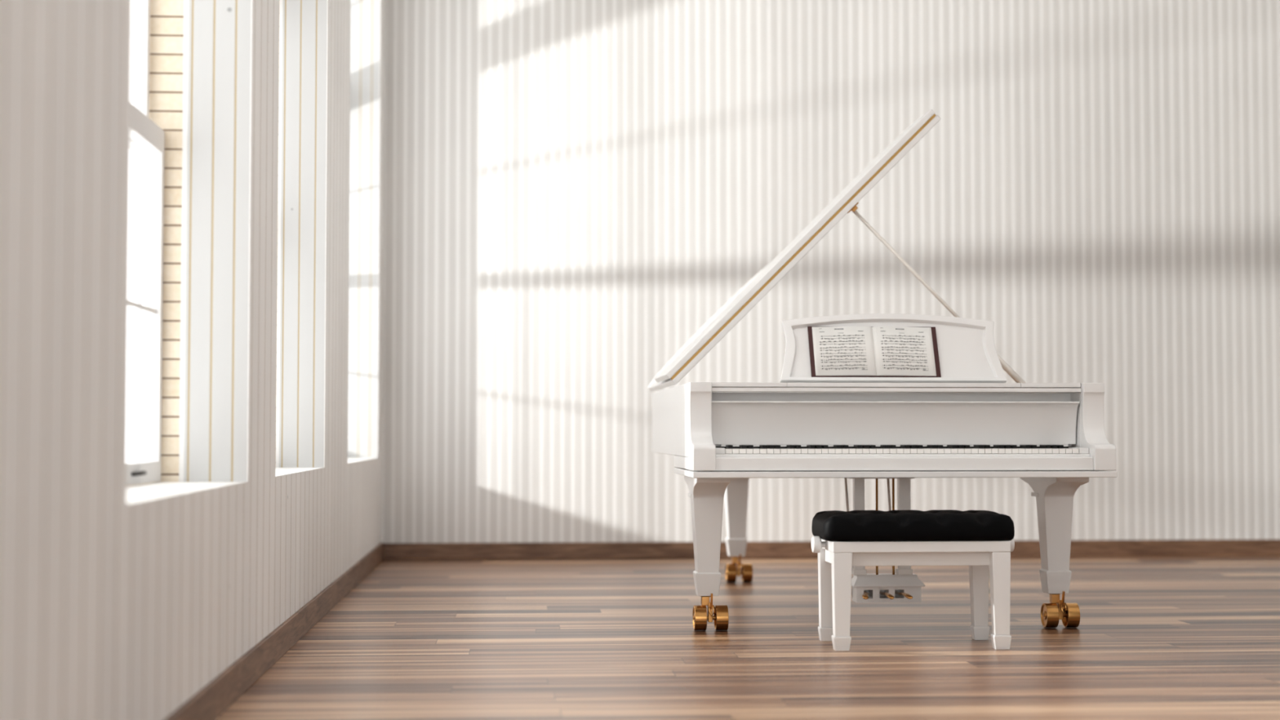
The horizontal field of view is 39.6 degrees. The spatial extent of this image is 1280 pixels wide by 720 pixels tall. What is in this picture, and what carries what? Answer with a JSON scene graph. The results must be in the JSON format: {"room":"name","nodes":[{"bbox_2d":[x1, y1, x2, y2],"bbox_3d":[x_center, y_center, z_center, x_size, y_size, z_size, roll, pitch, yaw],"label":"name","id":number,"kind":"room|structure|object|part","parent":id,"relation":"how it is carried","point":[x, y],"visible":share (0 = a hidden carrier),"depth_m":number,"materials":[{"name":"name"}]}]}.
{"room":"music room","nodes":[
{"label":"music room","id":0,"kind":"room"},
{"bbox_2d":[127,0,183,486],"bbox_3d":[-1.261,-1.008,4.152,0.092,3.750,11.370,0,-2,-4],"label":"wall","id":1,"kind":"structure","parent":0,"point":[166,16],"depth_m":4.93,"materials":[{"name":"brick"}]},
{"bbox_2d":[127,0,164,485],"bbox_3d":[-1.296,-1.063,4.185,0.107,2.735,1.530,0,-2,-4],"label":"window","id":2,"kind":"structure","parent":1,"relation":"in","point":[147,136],"depth_m":4.88,"materials":[{"name":"glass"}]},
{"bbox_3d":[-1.326,-1.077,4.183,0.036,0.950,1.530,0,-2,-4],"label":"sash","id":3,"kind":"part","parent":2,"relation":"part of","materials":[{"name":"paint"}]},
{"bbox_2d":[0,0,384,719],"bbox_3d":[-1.029,-1.007,4.168,0.003,3.750,11.370,0,-2,-4],"label":"wall","id":4,"kind":"structure","parent":0,"point":[111,609],"depth_m":3.25,"materials":[{"name":"white paint"}]},
{"bbox_2d":[126,481,247,505],"bbox_3d":[-1.146,0.306,4.140,0.232,0.003,1.530,0,-2,-4],"label":"trim","id":5,"kind":"structure","parent":4,"relation":"attached to","point":[138,494],"depth_m":4.25,"materials":[{"name":"white paint"}]},
{"bbox_2d":[178,0,282,481],"bbox_3d":[-1.209,-1.008,4.155,0.013,3.750,11.370,0,-2,-4],"label":"trim","id":6,"kind":"structure","parent":4,"relation":"attached to","point":[185,2],"depth_m":4.95,"materials":[{"name":"paint"}]},
{"bbox_2d":[164,542,383,719],"bbox_3d":[-1.021,0.819,4.094,0.013,0.095,11.369,0,-2,-4],"label":"baseboard","id":7,"kind":"structure","parent":4,"relation":"attached to","point":[214,699],"depth_m":5.24,"materials":[{"name":"brown wood"}]},
{"bbox_2d":[183,0,379,481],"bbox_3d":[-1.116,-1.007,4.162,0.172,3.750,11.370,0,-2,-4],"label":"trim","id":8,"kind":"structure","parent":4,"relation":"attached to","point":[217,284],"depth_m":6.87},
{"bbox_2d":[275,467,324,477],"bbox_3d":[-1.286,0.388,6.164,0.232,0.003,1.405,0,-2,-4],"label":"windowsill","id":9,"kind":"structure","parent":4,"relation":"attached to","point":[279,472],"depth_m":6.31,"materials":[{"name":"white paint"}]},
{"bbox_2d":[347,457,376,463],"bbox_3d":[-1.458,0.488,8.643,0.232,0.003,1.690,0,-2,-4],"label":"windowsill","id":10,"kind":"structure","parent":4,"relation":"attached to","point":[350,460],"depth_m":8.72,"materials":[{"name":"white paint"}]},
{"bbox_2d":[216,555,1279,719],"bbox_3d":[1.519,0.917,4.367,5.680,0.080,11.570,0,-2,-4],"label":"floor","id":11,"kind":"structure","parent":0,"point":[1156,637],"depth_m":5.62,"materials":[{"name":"brown wood"}]},
{"bbox_2d":[648,109,1116,630],"bbox_3d":[0.787,0.033,7.282,1.467,1.922,2.643,0,-2,-4],"label":"grand piano","id":12,"kind":"object","parent":11,"relation":"on","point":[966,421],"visible":1,"depth_m":6.17,"materials":[{"name":"white paint"}]},
{"bbox_3d":[0.172,0.365,6.343,0.050,0.042,0.590,0,-2,-4],"label":"panel","id":13,"kind":"part","parent":12,"relation":"part of","materials":[{"name":"white paint"}]},
{"bbox_3d":[0.209,0.222,5.987,0.074,0.298,0.154,0,-2,-4],"label":"arm","id":14,"kind":"part","parent":12,"relation":"part of","materials":[{"name":"white paint"}]},
{"bbox_3d":[0.237,0.582,6.328,0.117,0.342,0.455,0,-2,-4],"label":"leg","id":15,"kind":"part","parent":12,"relation":"part of","materials":[{"name":"white paint"}]},
{"bbox_3d":[0.252,0.861,6.254,0.023,0.083,0.037,0,-2,-4],"label":"brake lever","id":16,"kind":"part","parent":12,"relation":"part of","materials":[{"name":"gold metal"}]},
{"bbox_3d":[0.450,0.629,8.317,0.117,0.408,0.150,0,-2,-4],"label":"leg","id":17,"kind":"part","parent":12,"relation":"part of","materials":[{"name":"white paint"}]},
{"bbox_3d":[0.464,0.942,8.255,0.023,0.083,0.037,0,-2,-4],"label":"brake lever","id":18,"kind":"part","parent":12,"relation":"part of","materials":[{"name":"gold metal"}]},
{"bbox_2d":[711,382,786,387],"bbox_3d":[0.363,0.090,6.223,0.259,0.015,0.316,0,-2,-4],"label":"shelf","id":19,"kind":"object","parent":12,"relation":"attached to","point":[714,384],"depth_m":6.07,"materials":[{"name":"white paint"}]},
{"bbox_3d":[0.568,-0.385,7.643,1.032,1.032,1.927,0,-2,-4],"label":"lid","id":20,"kind":"part","parent":12,"relation":"part of","materials":[{"name":"white paint"}]},
{"bbox_2d":[851,568,866,574],"bbox_3d":[0.771,0.746,6.259,0.046,0.020,0.038,0,-2,-4],"label":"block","id":21,"kind":"object","parent":12,"relation":"attached to","point":[855,571],"depth_m":6.24,"materials":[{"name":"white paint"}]},
{"bbox_2d":[807,325,941,377],"bbox_3d":[0.818,-0.029,6.208,0.454,0.182,0.090,0,-2,-4],"label":"book","id":22,"kind":"object","parent":12,"relation":"on","point":[857,351],"visible":1,"depth_m":6.20,"materials":[{"name":"paper"}]},
{"bbox_3d":[0.835,0.582,6.266,0.009,0.348,0.008,0,-2,-4],"label":"pedal rod","id":23,"kind":"part","parent":12,"relation":"part of","materials":[{"name":"gold metal"}]},
{"bbox_3d":[0.872,0.207,6.187,1.271,0.186,0.029,0,-2,-4],"label":"panel","id":24,"kind":"part","parent":12,"relation":"part of","materials":[{"name":"white paint"}]},
{"bbox_3d":[0.894,0.582,6.270,0.009,0.348,0.008,0,-2,-4],"label":"pedal rod","id":25,"kind":"part","parent":12,"relation":"part of","materials":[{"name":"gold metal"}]},
{"bbox_3d":[0.881,0.104,6.140,1.282,0.014,0.092,0,-2,-4],"label":"rail","id":26,"kind":"part","parent":12,"relation":"part of","materials":[{"name":"white paint"}]},
{"bbox_2d":[783,382,1020,387],"bbox_3d":[0.899,0.091,6.240,0.811,0.015,0.276,0,-2,-4],"label":"stand base","id":27,"kind":"object","parent":12,"relation":"attached to","point":[785,384],"depth_m":6.11,"materials":[{"name":"white paint"}]},
{"bbox_3d":[0.881,0.351,6.134,1.284,0.056,0.264,0,-2,-4],"label":"key frame","id":28,"kind":"part","parent":12,"relation":"part of","materials":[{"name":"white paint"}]},
{"bbox_2d":[896,568,912,574],"bbox_3d":[0.932,0.746,6.271,0.051,0.020,0.038,0,-2,-4],"label":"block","id":29,"kind":"object","parent":12,"relation":"attached to","point":[899,571],"depth_m":6.25,"materials":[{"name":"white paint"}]},
{"bbox_3d":[1.490,0.489,6.460,0.117,0.014,0.083,0,-2,-4],"label":"neck moulding","id":30,"kind":"part","parent":12,"relation":"part of","materials":[{"name":"white paint"}]},
{"bbox_2d":[1019,382,1080,388],"bbox_3d":[1.408,0.093,6.296,0.210,0.015,0.316,0,-2,-4],"label":"shelf","id":31,"kind":"object","parent":12,"relation":"attached to","point":[1022,385],"depth_m":6.14,"materials":[{"name":"white paint"}]},
{"bbox_3d":[1.493,0.585,6.415,0.117,0.342,0.455,0,-2,-4],"label":"leg","id":32,"kind":"part","parent":12,"relation":"part of","materials":[{"name":"white paint"}]},
{"bbox_3d":[1.508,0.865,6.341,0.023,0.083,0.037,0,-2,-4],"label":"brake lever","id":33,"kind":"part","parent":12,"relation":"part of","materials":[{"name":"gold metal"}]},
{"bbox_3d":[1.567,0.226,6.082,0.074,0.298,0.154,0,-2,-4],"label":"arm","id":34,"kind":"part","parent":12,"relation":"part of","materials":[{"name":"white paint"}]},
{"bbox_2d":[811,510,1014,650],"bbox_3d":[0.898,0.718,5.870,0.671,0.441,0.340,0,-2,-4],"label":"piano bench","id":35,"kind":"object","parent":11,"relation":"on","point":[978,540],"visible":1,"depth_m":5.73,"materials":[{"name":"white paint"}]},
{"bbox_3d":[0.587,0.606,5.835,0.046,0.055,0.055,0,-2,-4],"label":"height knob","id":36,"kind":"part","parent":35,"relation":"part of","materials":[{"name":"white paint"}]},
{"bbox_3d":[0.631,0.763,5.979,0.060,0.267,0.048,0,-2,-4],"label":"leg","id":37,"kind":"part","parent":35,"relation":"part of","materials":[{"name":"white paint"}]},
{"bbox_3d":[0.649,0.752,5.718,0.060,0.267,0.048,0,-2,-4],"label":"leg","id":38,"kind":"part","parent":35,"relation":"part of","materials":[{"name":"white paint"}]},
{"bbox_2d":[811,510,1014,541],"bbox_3d":[0.897,0.543,5.877,0.628,0.092,0.340,0,-2,-4],"label":"seat cushion","id":39,"kind":"object","parent":35,"relation":"on","point":[833,525],"depth_m":5.72,"materials":[{"name":"black leather"}]},
{"bbox_3d":[0.898,0.607,5.872,0.579,0.035,0.312,0,-2,-4],"label":"seat frame","id":40,"kind":"part","parent":35,"relation":"part of","materials":[{"name":"white paint"}]},
{"bbox_3d":[1.147,0.764,6.015,0.060,0.267,0.048,0,-2,-4],"label":"leg","id":41,"kind":"part","parent":35,"relation":"part of","materials":[{"name":"white paint"}]},
{"bbox_3d":[1.165,0.754,5.754,0.060,0.267,0.048,0,-2,-4],"label":"leg","id":42,"kind":"part","parent":35,"relation":"part of","materials":[{"name":"white paint"}]},
{"bbox_3d":[1.211,0.607,5.878,0.046,0.055,0.055,0,-2,-4],"label":"height knob","id":43,"kind":"part","parent":35,"relation":"part of","materials":[{"name":"white paint"}]},
{"bbox_2d":[381,0,1279,559],"bbox_3d":[1.179,-0.766,10.115,5.575,3.750,0.200,0,-2,-4],"label":"wall","id":44,"kind":"structure","parent":0,"point":[574,189],"depth_m":10.00,"materials":[{"name":"white paint"}]},
{"bbox_2d":[383,539,1279,559],"bbox_3d":[1.180,1.058,9.934,5.187,0.090,0.013,0,-2,-4],"label":"baseboard","id":45,"kind":"structure","parent":44,"relation":"attached to","point":[563,550],"depth_m":9.87,"materials":[{"name":"brown wood"}]}
]}

